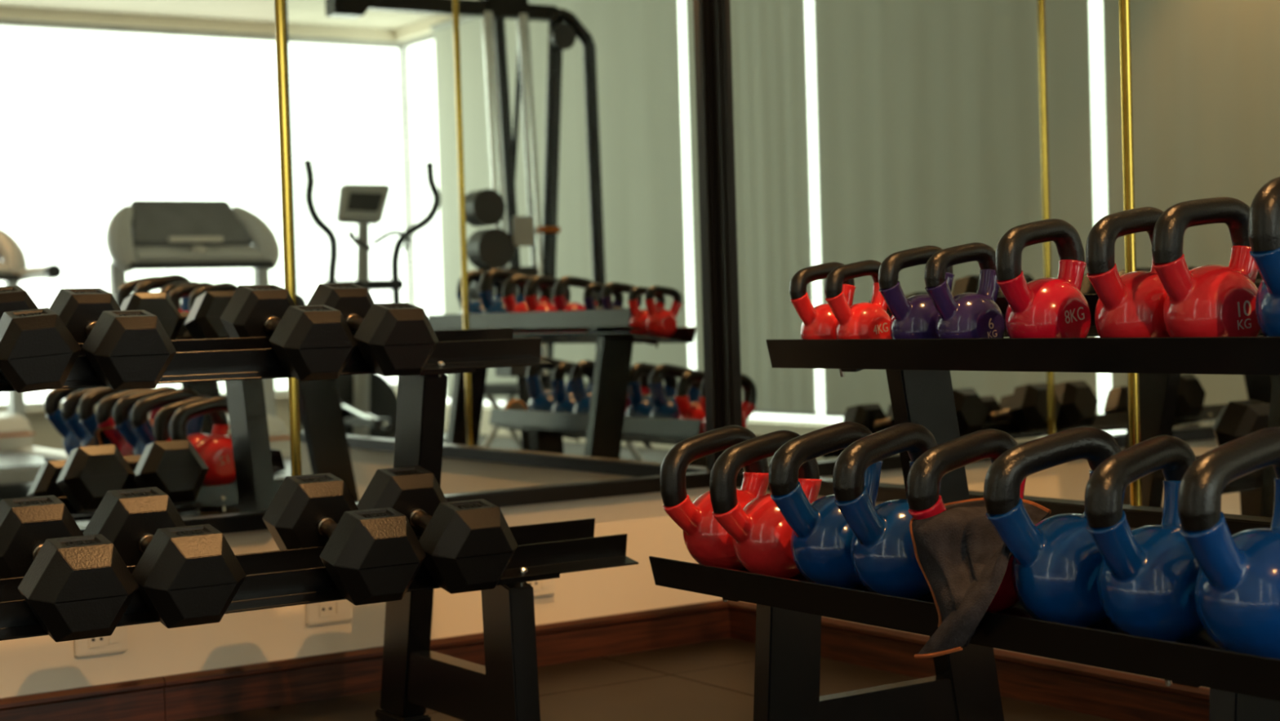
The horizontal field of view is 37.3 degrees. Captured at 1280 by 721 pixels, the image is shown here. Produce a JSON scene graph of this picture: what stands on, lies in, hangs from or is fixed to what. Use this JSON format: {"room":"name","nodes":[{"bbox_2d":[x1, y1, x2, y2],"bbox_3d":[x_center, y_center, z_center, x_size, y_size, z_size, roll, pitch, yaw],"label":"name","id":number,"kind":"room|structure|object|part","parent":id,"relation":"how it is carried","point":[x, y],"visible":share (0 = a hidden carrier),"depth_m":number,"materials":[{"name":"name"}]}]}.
{"room":"gym","nodes":[
{"label":"gym","id":0,"kind":"room"},
{"bbox_2d":[0,487,722,697],"bbox_3d":[-1.328,-0.716,3.904,3.820,3.000,0.100,-3,2,-34],"label":"wall","id":1,"kind":"structure","parent":0,"point":[38,664],"depth_m":4.28,"materials":[{"name":"beige paint"}]},
{"bbox_2d":[74,625,128,657],"bbox_3d":[-1.128,0.585,3.973,0.110,0.066,0.022,-3,2,-34],"label":"wall socket","id":2,"kind":"object","parent":1,"relation":"attached to","point":[117,642],"visible":0.77,"depth_m":3.97,"materials":[{"name":"beige plastic"}]},
{"bbox_2d":[305,599,353,626],"bbox_3d":[-0.696,0.559,4.259,0.110,0.066,0.022,-3,2,-34],"label":"wall socket","id":3,"kind":"object","parent":1,"relation":"attached to","point":[337,611],"visible":0.86,"depth_m":4.25,"materials":[{"name":"beige plastic"}]},
{"bbox_2d":[0,0,723,533],"bbox_3d":[-0.809,-0.711,4.161,2.429,2.156,0.044,-3,2,-34],"label":"wall mirror","id":4,"kind":"object","parent":1,"relation":"attached to","point":[544,170],"visible":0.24,"depth_m":4.30,"materials":[{"name":"silver mirror glass"},{"name":"polished gold brass"}]},
{"bbox_3d":[-1.299,-0.687,3.855,1.211,2.096,0.010,-3,2,-34],"label":"mirror panel","id":5,"kind":"part","parent":4,"relation":"part of","materials":[{"name":"silver metal"}]},
{"bbox_3d":[-0.788,0.349,4.182,2.400,0.036,0.044,-3,2,-34],"label":"rail","id":6,"kind":"part","parent":4,"relation":"part of","materials":[{"name":"black paint"}]},
{"bbox_3d":[-0.318,-0.735,4.506,1.145,2.096,0.010,-3,2,-34],"label":"mirror panel","id":7,"kind":"part","parent":4,"relation":"part of","materials":[{"name":"silver metal"}]},
{"bbox_2d":[0,599,729,720],"bbox_3d":[-1.258,0.735,3.887,3.600,0.097,0.022,-3,2,-34],"label":"baseboard","id":8,"kind":"structure","parent":1,"relation":"attached to","point":[209,692],"depth_m":4.23,"materials":[{"name":"red wood"}]},
{"bbox_2d":[526,577,555,597],"bbox_3d":[-0.252,0.537,4.554,0.110,0.066,0.022,-3,2,-34],"label":"wall socket","id":9,"kind":"object","parent":1,"relation":"attached to","point":[541,588],"visible":0.48,"depth_m":4.56,"materials":[{"name":"beige plastic"}]},
{"bbox_2d":[178,637,1116,720],"bbox_3d":[2.561,0.804,1.035,7.000,0.120,9.200,-3,2,-34],"label":"floor","id":10,"kind":"structure","parent":0,"point":[712,680],"depth_m":4.22,"materials":[{"name":"tile"}]},
{"bbox_2d":[0,327,638,720],"bbox_3d":[-1.043,0.383,3.335,2.117,0.818,0.614,-3,2,-34],"label":"dumbbell rack","id":11,"kind":"object","parent":10,"relation":"on","point":[415,677],"visible":0.7,"depth_m":3.65,"materials":[{"name":"black metal"}]},
{"bbox_2d":[0,285,81,392],"bbox_3d":[-1.120,-0.042,3.415,0.150,0.192,0.378,-3,2,-29],"label":"dumbbell","id":12,"kind":"object","parent":11,"relation":"on","point":[37,351],"visible":1,"depth_m":3.27,"materials":[{"name":"black rubber"}]},
{"bbox_2d":[0,494,138,642],"bbox_3d":[-0.971,0.340,3.148,0.177,0.209,0.398,-3,2,-34],"label":"dumbbell","id":13,"kind":"object","parent":11,"relation":"on","point":[77,585],"visible":1,"depth_m":3.01,"materials":[{"name":"black rubber"}]},
{"bbox_3d":[-0.971,0.340,3.148,0.035,0.035,0.158,-3,12,-34],"label":"handle","id":14,"kind":"part","parent":13,"relation":"part of","materials":[{"name":"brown metal"}]},
{"bbox_2d":[49,288,176,390],"bbox_3d":[-0.985,-0.043,3.505,0.150,0.187,0.377,-3,2,-34],"label":"dumbbell","id":15,"kind":"object","parent":11,"relation":"on","point":[126,349],"visible":0.91,"depth_m":3.37,"materials":[{"name":"black rubber"}]},
{"bbox_3d":[-0.985,-0.043,3.505,0.035,0.035,0.158,-3,12,-34],"label":"handle","id":16,"kind":"part","parent":15,"relation":"part of","materials":[{"name":"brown metal"}]},
{"bbox_2d":[82,486,245,628],"bbox_3d":[-0.819,0.333,3.249,0.177,0.209,0.398,-3,2,-34],"label":"dumbbell","id":17,"kind":"object","parent":11,"relation":"on","point":[186,575],"visible":0.91,"depth_m":3.11,"materials":[{"name":"black rubber"}]},
{"bbox_3d":[-0.819,0.333,3.249,0.035,0.035,0.158,-3,12,-34],"label":"handle","id":18,"kind":"part","parent":17,"relation":"part of","materials":[{"name":"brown metal"}]},
{"bbox_3d":[-1.078,0.024,3.361,2.117,0.056,0.050,-3,2,-34],"label":"rail","id":19,"kind":"part","parent":11,"relation":"part of","materials":[{"name":"black metal"}]},
{"bbox_2d":[220,284,356,380],"bbox_3d":[-0.689,-0.058,3.702,0.150,0.187,0.377,-3,2,-34],"label":"dumbbell","id":20,"kind":"object","parent":11,"relation":"on","point":[309,342],"visible":0.97,"depth_m":3.57,"materials":[{"name":"black rubber"}]},
{"bbox_3d":[-0.689,-0.058,3.702,0.035,0.035,0.158,-3,12,-34],"label":"handle","id":21,"kind":"part","parent":20,"relation":"part of","materials":[{"name":"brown metal"}]},
{"bbox_3d":[-1.167,-0.003,3.492,2.117,0.048,0.058,-3,2,-34],"label":"rail","id":22,"kind":"part","parent":11,"relation":"part of","materials":[{"name":"black metal"}]},
{"bbox_3d":[-0.986,0.383,3.249,2.117,0.048,0.058,-3,2,-34],"label":"rail","id":23,"kind":"part","parent":11,"relation":"part of","materials":[{"name":"black metal"}]},
{"bbox_3d":[-0.898,0.410,3.118,2.117,0.056,0.050,-3,2,-34],"label":"rail","id":24,"kind":"part","parent":11,"relation":"part of","materials":[{"name":"black metal"}]},
{"bbox_2d":[262,472,426,605],"bbox_3d":[-0.539,0.319,3.435,0.177,0.209,0.398,-3,2,-34],"label":"dumbbell","id":25,"kind":"object","parent":11,"relation":"on","point":[371,555],"visible":0.98,"depth_m":3.30,"materials":[{"name":"black rubber"}]},
{"bbox_3d":[-0.539,0.319,3.435,0.035,0.035,0.158,-3,12,-34],"label":"handle","id":26,"kind":"part","parent":25,"relation":"part of","materials":[{"name":"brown metal"}]},
{"bbox_2d":[306,283,438,376],"bbox_3d":[-0.544,-0.065,3.798,0.150,0.187,0.377,-3,2,-34],"label":"dumbbell","id":27,"kind":"object","parent":11,"relation":"on","point":[392,339],"visible":0.84,"depth_m":3.66,"materials":[{"name":"black rubber"}]},
{"bbox_3d":[-0.544,-0.065,3.798,0.035,0.035,0.158,-3,12,-34],"label":"handle","id":28,"kind":"part","parent":27,"relation":"part of","materials":[{"name":"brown metal"}]},
{"bbox_3d":[-0.469,0.371,3.913,0.053,0.735,0.260,-3,2,-34],"label":"leg","id":29,"kind":"part","parent":11,"relation":"part of","materials":[{"name":"black paint"}]},
{"bbox_2d":[356,466,517,593],"bbox_3d":[-0.384,0.311,3.538,0.177,0.209,0.398,-3,2,-34],"label":"dumbbell","id":30,"kind":"object","parent":11,"relation":"on","point":[468,545],"visible":0.94,"depth_m":3.40,"materials":[{"name":"black rubber"}]},
{"bbox_3d":[-0.384,0.311,3.538,0.035,0.035,0.158,-3,12,-34],"label":"handle","id":31,"kind":"part","parent":30,"relation":"part of","materials":[{"name":"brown metal"}]},
{"bbox_3d":[-0.244,0.569,3.589,0.053,0.343,0.128,-3,2,-34],"label":"leg","id":32,"kind":"part","parent":11,"relation":"part of","materials":[{"name":"black paint"}]},
{"bbox_2d":[648,293,1279,720],"bbox_3d":[0.675,0.323,2.958,0.653,0.852,1.405,-3,2,-34],"label":"rack","id":33,"kind":"object","parent":10,"relation":"on","point":[965,686],"visible":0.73,"depth_m":3.08,"materials":[{"name":"black metal"}]},
{"bbox_2d":[659,425,768,570],"bbox_3d":[0.135,0.245,3.341,0.230,0.258,0.131,-3,2,-34],"label":"kettlebell","id":34,"kind":"object","parent":33,"relation":"on","point":[705,540],"visible":0.54,"depth_m":3.29,"materials":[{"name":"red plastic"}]},
{"bbox_3d":[0.126,0.175,3.334,0.227,0.103,0.045,-16,9,-32],"label":"handle","id":35,"kind":"part","parent":34,"relation":"part of","materials":[{"name":"black metal"}]},
{"bbox_2d":[709,430,822,578],"bbox_3d":[0.216,0.247,3.220,0.227,0.255,0.129,-3,2,-34],"label":"kettlebell","id":36,"kind":"object","parent":33,"relation":"on","point":[761,535],"visible":0.63,"depth_m":3.17,"materials":[{"name":"red plastic"}]},
{"bbox_3d":[0.207,0.179,3.214,0.224,0.102,0.044,-16,9,-32],"label":"handle","id":37,"kind":"part","parent":36,"relation":"part of","materials":[{"name":"black metal"}]},
{"bbox_3d":[0.254,0.545,3.273,0.139,0.378,0.045,-3,2,-34],"label":"leg","id":38,"kind":"part","parent":33,"relation":"part of","materials":[{"name":"black paint"}]},
{"bbox_2d":[789,262,856,338],"bbox_3d":[0.334,-0.091,3.458,0.129,0.177,0.103,-2,2,-2],"label":"kettlebell","id":39,"kind":"object","parent":33,"relation":"on","point":[819,322],"visible":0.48,"depth_m":3.42,"materials":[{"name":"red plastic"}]},
{"bbox_3d":[0.329,-0.149,3.449,0.145,0.051,0.031,-13,7,-33],"label":"handle","id":40,"kind":"part","parent":39,"relation":"part of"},
{"bbox_2d":[768,421,883,589],"bbox_3d":[0.304,0.239,3.073,0.224,0.275,0.138,-3,2,-34],"label":"kettlebell","id":41,"kind":"object","parent":33,"relation":"on","point":[821,536],"visible":0.66,"depth_m":3.02,"materials":[{"name":"blue metal"}]},
{"bbox_3d":[0.295,0.150,3.067,0.223,0.078,0.047,-16,9,-32],"label":"handle","id":42,"kind":"part","parent":41,"relation":"part of","materials":[{"name":"black metal"}]},
{"bbox_2d":[824,259,891,338],"bbox_3d":[0.389,-0.090,3.375,0.129,0.177,0.103,-2,2,-2],"label":"kettlebell","id":43,"kind":"object","parent":33,"relation":"on","point":[862,320],"visible":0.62,"depth_m":3.34,"materials":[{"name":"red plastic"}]},
{"bbox_3d":[0.385,-0.149,3.366,0.145,0.051,0.031,-13,7,-33],"label":"handle","id":44,"kind":"part","parent":43,"relation":"part of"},
{"bbox_2d":[832,422,941,599],"bbox_3d":[0.390,0.238,2.943,0.227,0.278,0.141,-3,2,-41],"label":"kettlebell","id":45,"kind":"object","parent":33,"relation":"on","point":[883,558],"visible":0.6,"depth_m":2.90,"materials":[{"name":"blue metal"}]},
{"bbox_3d":[0.379,0.148,2.939,0.226,0.079,0.048,-18,10,-38],"label":"handle","id":46,"kind":"part","parent":45,"relation":"part of","materials":[{"name":"black metal"}]},
{"bbox_2d":[878,245,955,338],"bbox_3d":[0.473,-0.099,3.247,0.143,0.196,0.114,-2,2,-2],"label":"kettlebell","id":47,"kind":"object","parent":33,"relation":"on","point":[914,317],"visible":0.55,"depth_m":3.20,"materials":[{"name":"purple plastic"}]},
{"bbox_3d":[0.469,-0.164,3.237,0.160,0.056,0.034,-13,7,-33],"label":"handle","id":48,"kind":"part","parent":47,"relation":"part of","materials":[{"name":"black metal"}]},
{"bbox_3d":[0.562,0.340,3.477,0.244,0.758,0.045,-3,2,-34],"label":"leg","id":49,"kind":"part","parent":33,"relation":"part of","materials":[{"name":"black paint"}]},
{"bbox_3d":[0.432,0.376,2.796,0.065,0.053,1.405,-3,2,-34],"label":"rail","id":50,"kind":"part","parent":33,"relation":"part of","materials":[{"name":"black metal"}]},
{"bbox_2d":[924,242,1005,337],"bbox_3d":[0.537,-0.098,3.151,0.143,0.196,0.114,-2,2,-2],"label":"kettlebell","id":51,"kind":"object","parent":33,"relation":"on","point":[968,314],"visible":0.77,"depth_m":3.11,"materials":[{"name":"purple plastic"}]},
{"bbox_3d":[0.532,-0.163,3.141,0.160,0.056,0.034,-13,7,-33],"label":"handle","id":52,"kind":"part","parent":51,"relation":"part of","materials":[{"name":"black metal"}]},
{"bbox_2d":[906,428,1026,613],"bbox_3d":[0.485,0.241,2.800,0.224,0.275,0.138,-3,2,-34],"label":"kettlebell","id":53,"kind":"object","parent":33,"relation":"on","point":[925,475],"visible":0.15,"depth_m":2.75,"materials":[{"name":"metal"}]},
{"bbox_3d":[0.477,0.152,2.794,0.223,0.078,0.047,-16,9,-32],"label":"handle","id":54,"kind":"part","parent":53,"relation":"part of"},
{"bbox_2d":[909,497,1051,657],"bbox_3d":[0.479,0.317,2.745,0.186,0.218,0.237,-1,2,33],"label":"towel","id":55,"kind":"object","parent":53,"relation":"on","point":[963,561],"visible":0.91,"depth_m":2.70,"materials":[{"name":"grey fabric"}]},
{"bbox_3d":[0.649,-0.010,2.938,0.065,0.053,1.405,-3,2,-34],"label":"rail","id":56,"kind":"part","parent":33,"relation":"part of","materials":[{"name":"black metal"}]},
{"bbox_2d":[995,218,1091,337],"bbox_3d":[0.638,-0.113,3.012,0.152,0.225,0.141,-2,2,6],"label":"kettlebell","id":57,"kind":"object","parent":33,"relation":"on","point":[1043,307],"visible":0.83,"depth_m":2.97,"materials":[{"name":"plastic"}]},
{"bbox_3d":[0.631,-0.181,3.003,0.183,0.079,0.041,-13,7,-33],"label":"handle","id":58,"kind":"part","parent":57,"relation":"part of","materials":[{"name":"black metal"}]},
{"bbox_2d":[983,426,1125,628],"bbox_3d":[0.582,0.237,2.653,0.233,0.285,0.145,-2,2,-24],"label":"kettlebell","id":59,"kind":"object","parent":33,"relation":"on","point":[1055,563],"visible":0.63,"depth_m":2.60,"materials":[{"name":"blue metal"}]},
{"bbox_3d":[0.575,0.144,2.643,0.231,0.081,0.049,-15,9,-23],"label":"handle","id":60,"kind":"part","parent":59,"relation":"part of","materials":[{"name":"black metal"}]},
{"bbox_3d":[0.821,-0.075,3.052,0.053,0.070,1.405,-3,2,-34],"label":"rail","id":61,"kind":"part","parent":33,"relation":"part of","materials":[{"name":"black metal"}]},
{"bbox_2d":[1085,206,1168,337],"bbox_3d":[0.743,-0.115,2.849,0.189,0.232,0.119,-3,2,-34],"label":"kettlebell","id":62,"kind":"object","parent":33,"relation":"on","point":[1129,304],"visible":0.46,"depth_m":2.80,"materials":[{"name":"red plastic"}]},
{"bbox_3d":[0.737,-0.185,2.845,0.188,0.082,0.042,-13,7,-33],"label":"handle","id":63,"kind":"part","parent":62,"relation":"part of","materials":[{"name":"black metal"}]},
{"bbox_2d":[1084,435,1204,643],"bbox_3d":[0.674,0.241,2.516,0.227,0.278,0.141,-3,2,-41],"label":"kettlebell","id":64,"kind":"object","parent":33,"relation":"on","point":[1147,575],"visible":0.81,"depth_m":2.47,"materials":[{"name":"blue plastic"}]},
{"bbox_3d":[0.663,0.151,2.512,0.226,0.079,0.048,-18,10,-38],"label":"handle","id":65,"kind":"part","parent":64,"relation":"part of","materials":[{"name":"black metal"}]},
{"bbox_2d":[1151,196,1261,337],"bbox_3d":[0.825,-0.119,2.748,0.150,0.236,0.153,-1,2,20],"label":"kettlebell","id":66,"kind":"object","parent":33,"relation":"on","point":[1207,300],"visible":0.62,"depth_m":2.71,"materials":[{"name":"red plastic"}]},
{"bbox_3d":[0.819,-0.192,2.744,0.194,0.084,0.044,-8,5,-25],"label":"handle","id":67,"kind":"part","parent":66,"relation":"part of","materials":[{"name":"black metal"}]},
{"bbox_2d":[1177,426,1279,658],"bbox_3d":[0.765,0.234,2.373,0.241,0.295,0.148,-3,2,-34],"label":"kettlebell","id":68,"kind":"object","parent":33,"relation":"on","point":[1237,590],"visible":0.95,"depth_m":2.32,"materials":[{"name":"blue plastic"}]},
{"bbox_3d":[0.756,0.138,2.367,0.240,0.084,0.051,-16,9,-32],"label":"handle","id":69,"kind":"part","parent":68,"relation":"part of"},
{"bbox_3d":[0.791,0.550,2.466,0.139,0.378,0.045,-3,2,-34],"label":"leg","id":70,"kind":"part","parent":33,"relation":"part of","materials":[{"name":"black paint"}]},
{"bbox_2d":[1248,176,1279,336],"bbox_3d":[0.915,-0.132,2.601,0.216,0.266,0.136,-3,2,-34],"label":"kettlebell","id":71,"kind":"object","parent":33,"relation":"on","point":[1264,220],"visible":0.87,"depth_m":2.54,"materials":[{"name":"blue plastic"}]},
{"bbox_3d":[0.908,-0.212,2.596,0.216,0.093,0.048,-13,7,-33],"label":"handle","id":72,"kind":"part","parent":71,"relation":"part of","materials":[{"name":"black metal"}]},
{"bbox_2d":[736,487,1135,529],"bbox_3d":[1.000,-0.783,3.740,0.120,3.000,2.748,-3,2,-34],"label":"wall","id":73,"kind":"structure","parent":0,"point":[767,491],"depth_m":4.56,"materials":[{"name":"beige paint"}]},
{"bbox_2d":[728,600,1209,720],"bbox_3d":[0.985,0.670,3.740,0.022,0.097,2.748,-3,2,-34],"label":"baseboard","id":74,"kind":"structure","parent":73,"relation":"attached to","point":[1118,695],"depth_m":3.96,"materials":[{"name":"red wood"}]},
{"bbox_2d":[709,0,1279,534],"bbox_3d":[0.927,-0.752,3.702,0.044,2.156,2.729,-3,2,-34],"label":"wall mirror","id":75,"kind":"object","parent":73,"relation":"attached to","point":[846,131],"visible":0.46,"depth_m":4.04,"materials":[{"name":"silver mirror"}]},
{"bbox_3d":[0.583,-0.756,4.249,0.010,2.096,1.315,-3,2,-34],"label":"mirror panel","id":76,"kind":"part","parent":75,"relation":"part of","materials":[{"name":"silver metal"}]},
{"bbox_3d":[0.967,0.307,3.719,0.044,0.036,2.700,-3,2,-34],"label":"rail","id":77,"kind":"part","parent":75,"relation":"part of","materials":[{"name":"black paint"}]},
{"bbox_3d":[1.312,-0.749,3.150,0.010,2.096,1.321,-3,2,-34],"label":"mirror panel","id":78,"kind":"part","parent":75,"relation":"part of","materials":[{"name":"silver metal"}]}
]}

